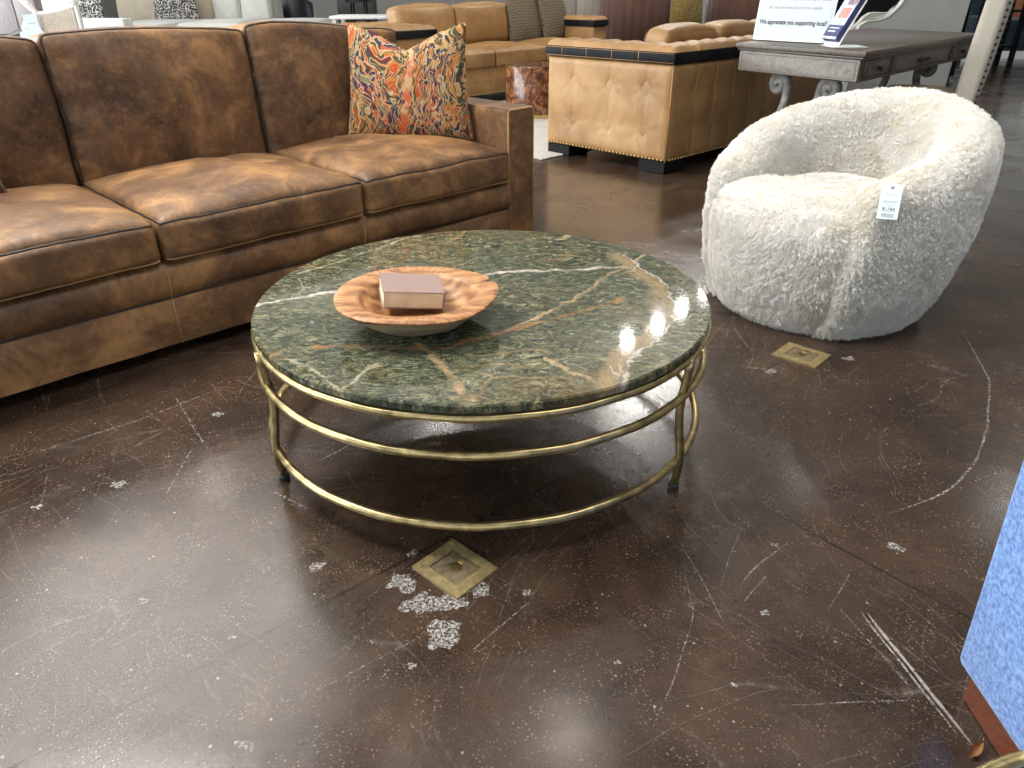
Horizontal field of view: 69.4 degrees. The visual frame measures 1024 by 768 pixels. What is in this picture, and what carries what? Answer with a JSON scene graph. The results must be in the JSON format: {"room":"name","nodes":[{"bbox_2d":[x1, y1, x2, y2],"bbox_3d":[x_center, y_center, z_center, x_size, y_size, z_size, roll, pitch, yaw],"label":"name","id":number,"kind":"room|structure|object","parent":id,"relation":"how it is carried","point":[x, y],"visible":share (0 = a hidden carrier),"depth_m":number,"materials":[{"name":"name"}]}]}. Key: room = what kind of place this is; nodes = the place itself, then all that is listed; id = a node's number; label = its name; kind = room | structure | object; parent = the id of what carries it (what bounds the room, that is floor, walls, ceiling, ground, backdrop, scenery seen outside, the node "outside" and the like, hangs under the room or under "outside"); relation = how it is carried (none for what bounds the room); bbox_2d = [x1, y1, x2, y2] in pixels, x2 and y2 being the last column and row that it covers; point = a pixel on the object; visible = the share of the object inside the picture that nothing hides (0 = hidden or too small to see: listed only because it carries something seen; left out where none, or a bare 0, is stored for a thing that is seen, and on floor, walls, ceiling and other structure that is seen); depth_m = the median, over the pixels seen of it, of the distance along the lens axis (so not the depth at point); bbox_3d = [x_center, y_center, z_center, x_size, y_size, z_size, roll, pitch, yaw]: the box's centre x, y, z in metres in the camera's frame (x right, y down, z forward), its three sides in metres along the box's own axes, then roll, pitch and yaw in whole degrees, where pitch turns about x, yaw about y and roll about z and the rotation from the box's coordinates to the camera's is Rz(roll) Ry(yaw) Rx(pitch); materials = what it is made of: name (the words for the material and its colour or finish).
{"room":"store","nodes":[
{"label":"store","id":0,"kind":"room"},
{"bbox_2d":[102,0,118,17],"bbox_3d":[-11.117,-5.782,8.654,0.150,4.400,31.200,0,28,0],"label":"wall","id":1,"kind":"structure","parent":0,"point":[110,9],"depth_m":20.41,"materials":[{"name":"paint"}]},
{"bbox_2d":[308,0,708,21],"bbox_3d":[1.403,-13.321,22.446,25.000,4.400,0.150,0,28,0],"label":"wall","id":2,"kind":"structure","parent":0,"point":[321,8],"depth_m":23.12,"materials":[{"name":"paint"}]},
{"bbox_2d":[0,51,1023,767],"bbox_3d":[1.472,-3.885,9.727,25.000,0.121,31.200,0,28,0],"label":"floor","id":3,"kind":"structure","parent":0,"point":[806,594],"depth_m":1.70,"materials":[{"name":"concrete"}]},
{"bbox_2d":[0,29,21,35],"bbox_3d":[-5.436,-2.900,7.066,1.300,0.765,2.300,-13,31,-21],"label":"glossy table","id":4,"kind":"object","parent":3,"relation":"on","point":[16,32],"visible":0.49,"depth_m":7.67,"materials":[{"name":"metal"}]},
{"bbox_2d":[0,0,43,28],"bbox_3d":[-8.134,-6.040,12.407,0.720,1.250,0.470,0,28,0],"label":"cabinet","id":5,"kind":"object","parent":3,"relation":"on","point":[11,11],"visible":0.1,"depth_m":12.13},
{"bbox_2d":[19,0,83,31],"bbox_3d":[-5.913,-4.593,9.878,0.742,1.079,0.650,0,28,0],"label":"chair","id":6,"kind":"object","parent":3,"relation":"on","point":[57,14],"visible":0.41,"depth_m":9.50,"materials":[{"name":"white paint"}]},
{"bbox_2d":[20,19,30,36],"bbox_3d":[-6.253,-4.551,9.551,0.280,0.303,0.029,5,29,10],"label":"price tag","id":7,"kind":"object","parent":6,"relation":"attached to","point":[25,32],"visible":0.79,"depth_m":9.55,"materials":[{"name":"grey paper"}]},
{"bbox_2d":[22,13,41,32],"bbox_3d":[-6.144,-4.600,9.493,0.194,0.278,0.033,0,28,0],"label":"price tag","id":8,"kind":"object","parent":6,"relation":"attached to","point":[30,20],"visible":0.82,"depth_m":9.47,"materials":[{"name":"grey paper"}]},
{"bbox_2d":[31,26,42,34],"bbox_3d":[-6.143,-4.466,9.581,0.263,0.303,0.033,0,28,0],"label":"price tag","id":9,"kind":"object","parent":6,"relation":"attached to","point":[34,30],"visible":0.11,"depth_m":9.52,"materials":[{"name":"grey paper"}]},
{"bbox_2d":[82,0,338,27],"bbox_3d":[-5.496,-6.556,13.429,4.320,1.153,3.900,0,28,0],"label":"sectional","id":10,"kind":"object","parent":3,"relation":"on","point":[212,13],"visible":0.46,"depth_m":14.25,"materials":[{"name":"white fabric"}]},
{"bbox_2d":[77,0,104,17],"bbox_3d":[-7.089,-6.253,12.334,0.618,0.489,0.205,3,29,7],"label":"pillow","id":11,"kind":"object","parent":10,"relation":"on","point":[88,8],"visible":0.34,"depth_m":12.26,"materials":[{"name":"fabric"}]},
{"bbox_2d":[116,0,154,20],"bbox_3d":[-7.177,-7.343,14.396,0.970,0.666,0.351,0,28,0],"label":"cushion","id":12,"kind":"object","parent":10,"relation":"on","point":[133,9],"depth_m":14.28,"materials":[{"name":"beige fabric"}]},
{"bbox_2d":[132,19,206,25],"bbox_3d":[-6.411,-6.360,13.211,1.253,0.234,2.683,0,28,0],"label":"seat cushion","id":13,"kind":"object","parent":10,"relation":"on","point":[148,22],"depth_m":12.84,"materials":[{"name":"beige fabric"}]},
{"bbox_2d":[153,0,198,18],"bbox_3d":[-6.338,-7.116,13.922,0.824,0.489,0.209,-4,29,-6],"label":"pillow","id":14,"kind":"object","parent":10,"relation":"on","point":[163,9],"visible":0.88,"depth_m":13.88,"materials":[{"name":"fabric"}]},
{"bbox_2d":[196,0,214,18],"bbox_3d":[-6.239,-7.350,14.397,0.891,0.662,0.347,0,28,0],"label":"cushion","id":15,"kind":"object","parent":10,"relation":"on","point":[205,8],"depth_m":14.30,"materials":[{"name":"beige fabric"}]},
{"bbox_2d":[177,18,265,27],"bbox_3d":[-5.218,-6.551,13.547,1.161,0.234,1.922,0,28,0],"label":"seat cushion","id":16,"kind":"object","parent":10,"relation":"on","point":[217,22],"depth_m":12.76,"materials":[{"name":"beige fabric"}]},
{"bbox_2d":[212,0,241,18],"bbox_3d":[-5.534,-7.356,14.397,0.540,0.660,0.347,0,28,0],"label":"cushion","id":17,"kind":"object","parent":10,"relation":"on","point":[220,8],"depth_m":14.30,"materials":[{"name":"beige fabric"}]},
{"bbox_2d":[240,0,274,18],"bbox_3d":[-4.964,-7.361,14.396,0.602,0.662,0.348,0,28,0],"label":"cushion","id":18,"kind":"object","parent":10,"relation":"on","point":[261,9],"depth_m":14.30,"materials":[{"name":"beige fabric"}]},
{"bbox_2d":[252,18,338,23],"bbox_3d":[-3.992,-6.523,13.481,1.312,0.234,2.073,0,28,0],"label":"seat cushion","id":19,"kind":"object","parent":10,"relation":"on","point":[319,20],"depth_m":13.44,"materials":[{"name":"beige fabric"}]},
{"bbox_2d":[0,19,533,397],"bbox_3d":[-1.230,-0.859,2.955,2.747,1.025,1.082,-25,37,-38],"label":"leather sofa","id":20,"kind":"object","parent":3,"relation":"on","point":[159,181],"visible":0.94,"depth_m":2.78,"materials":[{"name":"brown leather"}]},
{"bbox_2d":[0,178,7,193],"bbox_3d":[-1.955,-0.751,2.274,0.177,0.479,0.586,25,37,38],"label":"throw pillow","id":21,"kind":"object","parent":20,"relation":"on","point":[3,190],"visible":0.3,"depth_m":2.51,"materials":[{"name":"fabric"}]},
{"bbox_2d":[0,34,77,187],"bbox_3d":[-2.027,-0.894,2.579,0.806,0.593,0.282,-25,37,-38],"label":"cushion","id":22,"kind":"object","parent":20,"relation":"on","point":[39,144],"depth_m":2.69,"materials":[{"name":"brown leather"}]},
{"bbox_2d":[0,184,159,299],"bbox_3d":[-1.716,-0.487,2.418,0.809,0.211,0.831,-25,37,-38],"label":"seat cushion","id":23,"kind":"object","parent":20,"relation":"on","point":[56,239],"depth_m":2.30,"materials":[{"name":"brown leather"}]},
{"bbox_2d":[29,26,265,185],"bbox_3d":[-1.458,-1.161,3.062,0.807,0.591,0.284,-25,37,-38],"label":"cushion","id":24,"kind":"object","parent":20,"relation":"on","point":[122,99],"depth_m":2.92,"materials":[{"name":"brown leather"}]},
{"bbox_2d":[81,153,363,258],"bbox_3d":[-1.143,-0.757,2.907,0.810,0.212,0.829,-25,37,-38],"label":"seat cushion","id":25,"kind":"object","parent":20,"relation":"on","point":[193,205],"depth_m":2.70,"materials":[{"name":"brown leather"}]},
{"bbox_2d":[227,19,394,154],"bbox_3d":[-0.896,-1.424,3.545,0.807,0.592,0.288,-25,37,-38],"label":"cushion","id":26,"kind":"object","parent":20,"relation":"on","point":[298,71],"depth_m":3.34,"materials":[{"name":"brown leather"}]},
{"bbox_2d":[274,132,508,213],"bbox_3d":[-0.569,-1.025,3.397,0.809,0.213,0.826,-25,37,-38],"label":"seat cushion","id":27,"kind":"object","parent":20,"relation":"on","point":[395,173],"depth_m":3.19,"materials":[{"name":"brown leather"}]},
{"bbox_2d":[347,22,473,139],"bbox_3d":[-0.479,-1.389,3.416,0.601,0.496,0.188,3,29,6],"label":"throw pillow","id":28,"kind":"object","parent":20,"relation":"on","point":[421,89],"visible":0.88,"depth_m":3.36,"materials":[{"name":"fabric"}]},
{"bbox_2d":[281,0,313,17],"bbox_3d":[-4.657,-7.821,15.816,0.820,1.100,0.718,0,28,0],"label":"leather armchair","id":29,"kind":"object","parent":3,"relation":"on","point":[291,8],"visible":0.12,"depth_m":15.48,"materials":[{"name":"black leather"}]},
{"bbox_2d":[336,0,377,23],"bbox_3d":[-3.660,-8.862,17.521,0.850,1.300,0.520,0,28,0],"label":"cabinet","id":30,"kind":"object","parent":3,"relation":"on","point":[343,7],"visible":0.2,"depth_m":17.30,"materials":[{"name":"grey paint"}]},
{"bbox_2d":[329,14,386,22],"bbox_3d":[-2.290,-5.473,11.810,1.000,0.745,0.800,0,28,0],"label":"table","id":31,"kind":"object","parent":3,"relation":"on","point":[342,17],"visible":0.4,"depth_m":11.30,"materials":[{"name":"paint"}]},
{"bbox_2d":[345,0,371,22],"bbox_3d":[-3.053,-7.272,14.927,0.540,0.962,0.540,0,28,0],"label":"bar stool","id":32,"kind":"object","parent":3,"relation":"on","point":[347,1],"visible":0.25,"depth_m":14.66,"materials":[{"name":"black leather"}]},
{"bbox_2d":[412,539,497,599],"bbox_3d":[-0.128,0.411,1.658,0.147,0.008,0.126,23,36,37],"label":"floor outlet cover","id":33,"kind":"object","parent":3,"relation":"on","point":[453,567],"visible":1,"depth_m":1.65,"materials":[{"name":"gold metal"}]},
{"bbox_2d":[328,1,608,96],"bbox_3d":[-0.483,-3.815,8.460,1.143,0.986,3.670,25,37,38],"label":"leather sofa","id":34,"kind":"object","parent":3,"relation":"on","point":[489,47],"visible":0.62,"depth_m":8.22,"materials":[{"name":"beige leather"}]},
{"bbox_2d":[386,2,454,32],"bbox_3d":[-0.970,-3.929,8.126,0.279,0.460,0.823,25,37,38],"label":"cushion","id":35,"kind":"object","parent":34,"relation":"on","point":[441,16],"depth_m":7.97,"materials":[{"name":"beige leather"}]},
{"bbox_2d":[450,1,508,43],"bbox_3d":[-0.388,-4.208,8.639,0.285,0.462,0.822,25,37,38],"label":"cushion","id":36,"kind":"object","parent":34,"relation":"on","point":[485,21],"depth_m":8.53,"materials":[{"name":"beige leather"}]},
{"bbox_2d":[465,46,494,69],"bbox_3d":[-0.751,-3.572,8.071,0.868,0.227,0.822,25,37,38],"label":"seat cushion","id":37,"kind":"object","parent":34,"relation":"on","point":[476,58],"depth_m":7.93,"materials":[{"name":"beige leather"}]},
{"bbox_2d":[465,41,545,66],"bbox_3d":[-0.170,-3.852,8.584,0.871,0.223,0.821,25,37,38],"label":"seat cushion","id":38,"kind":"object","parent":34,"relation":"on","point":[505,52],"depth_m":8.31,"materials":[{"name":"beige leather"}]},
{"bbox_2d":[504,3,509,40],"bbox_3d":[0.191,-4.489,9.149,0.280,0.463,0.824,25,37,38],"label":"cushion","id":39,"kind":"object","parent":34,"relation":"on","point":[508,39],"depth_m":8.88,"materials":[{"name":"beige leather"}]},
{"bbox_2d":[505,0,542,41],"bbox_3d":[0.178,-4.446,8.970,0.639,0.543,0.215,-24,36,-36],"label":"patterned pillow","id":40,"kind":"object","parent":34,"relation":"on","point":[524,21],"visible":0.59,"depth_m":8.87,"materials":[{"name":"beige fabric"}]},
{"bbox_2d":[518,37,565,60],"bbox_3d":[0.411,-4.133,9.096,0.875,0.225,0.823,25,37,38],"label":"seat cushion","id":41,"kind":"object","parent":34,"relation":"on","point":[543,41],"depth_m":8.82,"materials":[{"name":"beige leather"}]},
{"bbox_2d":[537,0,566,37],"bbox_3d":[0.517,-4.569,9.193,0.220,0.543,0.638,14,32,25],"label":"patterned pillow","id":42,"kind":"object","parent":34,"relation":"on","point":[552,12],"visible":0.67,"depth_m":9.06,"materials":[{"name":"beige fabric"}]},
{"bbox_2d":[251,230,710,530],"bbox_3d":[-0.079,-0.069,2.130,1.231,0.405,1.236,0,28,0],"label":"coffee table","id":43,"kind":"object","parent":3,"relation":"on","point":[583,324],"visible":0.97,"depth_m":1.77,"materials":[{"name":"green stone"}]},
{"bbox_2d":[333,266,498,336],"bbox_3d":[-0.237,-0.196,1.853,0.408,0.083,0.398,0,28,0],"label":"wooden bowl","id":44,"kind":"object","parent":43,"relation":"on","point":[468,293],"visible":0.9,"depth_m":1.83,"materials":[{"name":"brown wood"}]},
{"bbox_2d":[378,273,445,308],"bbox_3d":[-0.254,-0.234,1.861,0.157,0.065,0.129,-7,29,-11],"label":"hardcover book","id":45,"kind":"object","parent":44,"relation":"in","point":[396,290],"visible":1,"depth_m":1.82,"materials":[{"name":"paper"}]},
{"bbox_2d":[502,101,589,159],"bbox_3d":[0.278,-2.510,7.057,2.420,0.012,2.600,25,37,38],"label":"area rug","id":46,"kind":"object","parent":3,"relation":"on","point":[541,152],"visible":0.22,"depth_m":6.09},
{"bbox_2d":[506,61,548,118],"bbox_3d":[0.229,-2.879,7.242,0.580,0.462,0.580,0,28,0],"label":"table","id":47,"kind":"object","parent":46,"relation":"on","point":[527,83],"visible":0.48,"depth_m":7.01,"materials":[{"name":"brown stone"}]},
{"bbox_2d":[564,0,598,15],"bbox_3d":[0.940,-5.463,11.162,0.860,1.300,0.472,0,28,0],"label":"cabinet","id":48,"kind":"object","parent":3,"relation":"on","point":[573,7],"visible":0.02,"depth_m":10.86,"materials":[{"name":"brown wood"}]},
{"bbox_2d":[599,0,670,41],"bbox_3d":[1.804,-4.987,10.459,1.200,1.120,1.117,15,32,26],"label":"barrel chair","id":49,"kind":"object","parent":3,"relation":"on","point":[629,20],"visible":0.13,"depth_m":9.94,"materials":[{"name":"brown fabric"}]},
{"bbox_2d":[669,0,702,23],"bbox_3d":[2.318,-4.977,9.834,0.474,0.456,0.185,-6,29,-10],"label":"fuzzy pillow","id":50,"kind":"object","parent":49,"relation":"on","point":[680,10],"visible":0.7,"depth_m":9.78,"materials":[{"name":"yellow fabric"}]},
{"bbox_2d":[546,19,821,174],"bbox_3d":[1.528,-2.431,5.949,2.503,0.911,1.156,-25,37,-38],"label":"leather sofa","id":51,"kind":"object","parent":3,"relation":"on","point":[675,94],"visible":0.7,"depth_m":5.16,"materials":[{"name":"beige leather"}]},
{"bbox_2d":[644,22,716,42],"bbox_3d":[1.182,-2.368,5.323,0.651,0.423,0.275,-25,37,-38],"label":"cushion","id":52,"kind":"object","parent":51,"relation":"on","point":[676,31],"depth_m":5.10,"materials":[{"name":"beige leather"}]},
{"bbox_2d":[704,19,755,37],"bbox_3d":[1.650,-2.586,5.722,0.649,0.422,0.282,-25,37,-38],"label":"cushion","id":53,"kind":"object","parent":51,"relation":"on","point":[727,28],"depth_m":5.50,"materials":[{"name":"beige leather"}]},
{"bbox_2d":[704,0,759,23],"bbox_3d":[3.482,-5.133,10.728,1.319,1.100,1.237,-16,32,-26],"label":"barrel chair","id":54,"kind":"object","parent":3,"relation":"on","point":[716,10],"visible":0.09,"depth_m":10.20,"materials":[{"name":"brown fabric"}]},
{"bbox_2d":[772,342,830,368],"bbox_3d":[1.015,-0.102,2.594,0.156,0.008,0.134,24,37,37],"label":"floor outlet cover","id":55,"kind":"object","parent":3,"relation":"on","point":[792,352],"visible":1,"depth_m":2.59,"materials":[{"name":"gold metal"}]},
{"bbox_2d":[700,86,1004,340],"bbox_3d":[1.274,-0.695,2.880,0.941,0.775,0.958,0,28,0],"label":"barrel chair","id":56,"kind":"object","parent":3,"relation":"on","point":[793,237],"visible":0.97,"depth_m":2.65,"materials":[{"name":"white fur"}]},
{"bbox_2d":[876,183,902,219],"bbox_3d":[1.214,-0.586,2.377,0.064,0.101,0.061,12,31,22],"label":"price tag","id":57,"kind":"object","parent":56,"relation":"hanging from","point":[891,194],"visible":1,"depth_m":2.38,"materials":[{"name":"grey paper"}]},
{"bbox_2d":[736,28,974,112],"bbox_3d":[2.345,-1.921,5.066,0.885,0.817,2.295,24,37,38],"label":"writing desk","id":58,"kind":"object","parent":3,"relation":"on","point":[889,52],"visible":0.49,"depth_m":4.38,"materials":[{"name":"grey wood"}]},
{"bbox_2d":[753,0,837,43],"bbox_3d":[1.730,-2.339,4.447,0.139,0.538,0.516,-22,35,-35],"label":"notice sign","id":59,"kind":"object","parent":58,"relation":"on","point":[801,21],"visible":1,"depth_m":4.49,"materials":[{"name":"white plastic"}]},
{"bbox_2d":[821,0,867,47],"bbox_3d":[1.914,-2.092,4.154,0.258,0.354,0.284,0,28,0],"label":"brochure holder","id":60,"kind":"object","parent":58,"relation":"on","point":[849,10],"visible":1,"depth_m":4.18,"materials":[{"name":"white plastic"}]},
{"bbox_2d":[821,36,835,38],"bbox_3d":[1.815,-1.985,4.238,0.001,0.014,0.135,21,21,-23],"label":"print","id":61,"kind":"object","parent":60,"relation":"attached to","point":[828,37],"depth_m":4.24},
{"bbox_2d":[823,24,843,36],"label":"print","id":62,"kind":"object","parent":60,"relation":"on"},
{"bbox_2d":[830,7,854,24],"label":"print","id":63,"kind":"object","parent":60,"relation":"attached to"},
{"bbox_2d":[837,7,852,17],"bbox_3d":[1.884,-2.099,4.186,0.001,0.060,0.090,21,21,-23],"label":"print","id":64,"kind":"object","parent":60,"relation":"attached to","point":[845,11],"depth_m":4.19},
{"bbox_2d":[841,0,858,7],"bbox_3d":[1.913,-2.156,4.171,0.001,0.070,0.135,21,21,-23],"label":"print","id":65,"kind":"object","parent":60,"relation":"attached to","point":[845,4],"depth_m":4.18},
{"bbox_2d":[834,0,972,80],"bbox_3d":[4.666,-4.727,9.538,2.200,1.500,0.555,0,28,0],"label":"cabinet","id":66,"kind":"object","parent":3,"relation":"on","point":[870,6],"visible":0.17,"depth_m":9.27,"materials":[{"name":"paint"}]},
{"bbox_2d":[842,0,970,92],"bbox_3d":[3.658,-3.252,7.271,0.977,1.072,0.880,0,28,0],"label":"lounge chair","id":67,"kind":"object","parent":3,"relation":"on","point":[922,15],"visible":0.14,"depth_m":6.76,"materials":[{"name":"grey fabric"}]},
{"bbox_2d":[888,0,1015,103],"bbox_3d":[2.786,-2.019,4.847,0.643,1.222,0.502,17,33,29],"label":"dining chair","id":68,"kind":"object","parent":3,"relation":"on","point":[994,15],"visible":0.57,"depth_m":4.50,"materials":[{"name":"beige fabric"}]},
{"bbox_2d":[970,738,983,758],"bbox_3d":[0.791,0.617,1.256,0.051,0.012,0.016,-21,34,-33],"label":"dry leaf","id":69,"kind":"object","parent":3,"relation":"on","point":[976,749],"visible":1,"depth_m":1.26,"materials":[{"name":"brown plant"}]},
{"bbox_2d":[960,460,1023,755],"bbox_3d":[1.187,0.412,0.743,0.852,0.860,0.948,0,28,0],"label":"chair","id":70,"kind":"object","parent":3,"relation":"on","point":[992,654],"visible":1,"depth_m":1.19,"materials":[{"name":"fabric"}]},
{"bbox_2d":[965,0,1023,50],"bbox_3d":[8.797,-5.959,12.375,2.220,0.920,0.981,0,28,0],"label":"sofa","id":71,"kind":"object","parent":3,"relation":"on","point":[976,4],"visible":0.16,"depth_m":12.11,"materials":[{"name":"fabric"}]},
{"bbox_2d":[1008,18,1023,31],"bbox_3d":[8.417,-5.947,12.245,0.964,0.212,0.742,0,28,0],"label":"seat cushion","id":72,"kind":"object","parent":71,"relation":"on","point":[1014,21],"depth_m":11.93,"materials":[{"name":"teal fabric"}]},
{"bbox_2d":[1012,0,1023,17],"bbox_3d":[8.302,-6.237,12.184,0.514,0.407,0.192,-2,28,-3],"label":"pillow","id":73,"kind":"object","parent":71,"relation":"on","point":[1019,3],"visible":0.15,"depth_m":12.12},
{"bbox_2d":[974,0,1023,67],"bbox_3d":[7.250,-5.495,10.927,0.480,1.500,0.400,0,28,0],"label":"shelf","id":74,"kind":"object","parent":3,"relation":"on","point":[1020,24],"visible":0.45,"depth_m":11.03,"materials":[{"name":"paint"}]},
{"bbox_2d":[977,750,1023,767],"bbox_3d":[0.535,0.670,0.648,0.430,0.503,0.430,0,28,0],"label":"accent table","id":75,"kind":"object","parent":3,"relation":"on","point":[1014,759],"visible":1,"depth_m":0.70,"materials":[{"name":"gold metal"}]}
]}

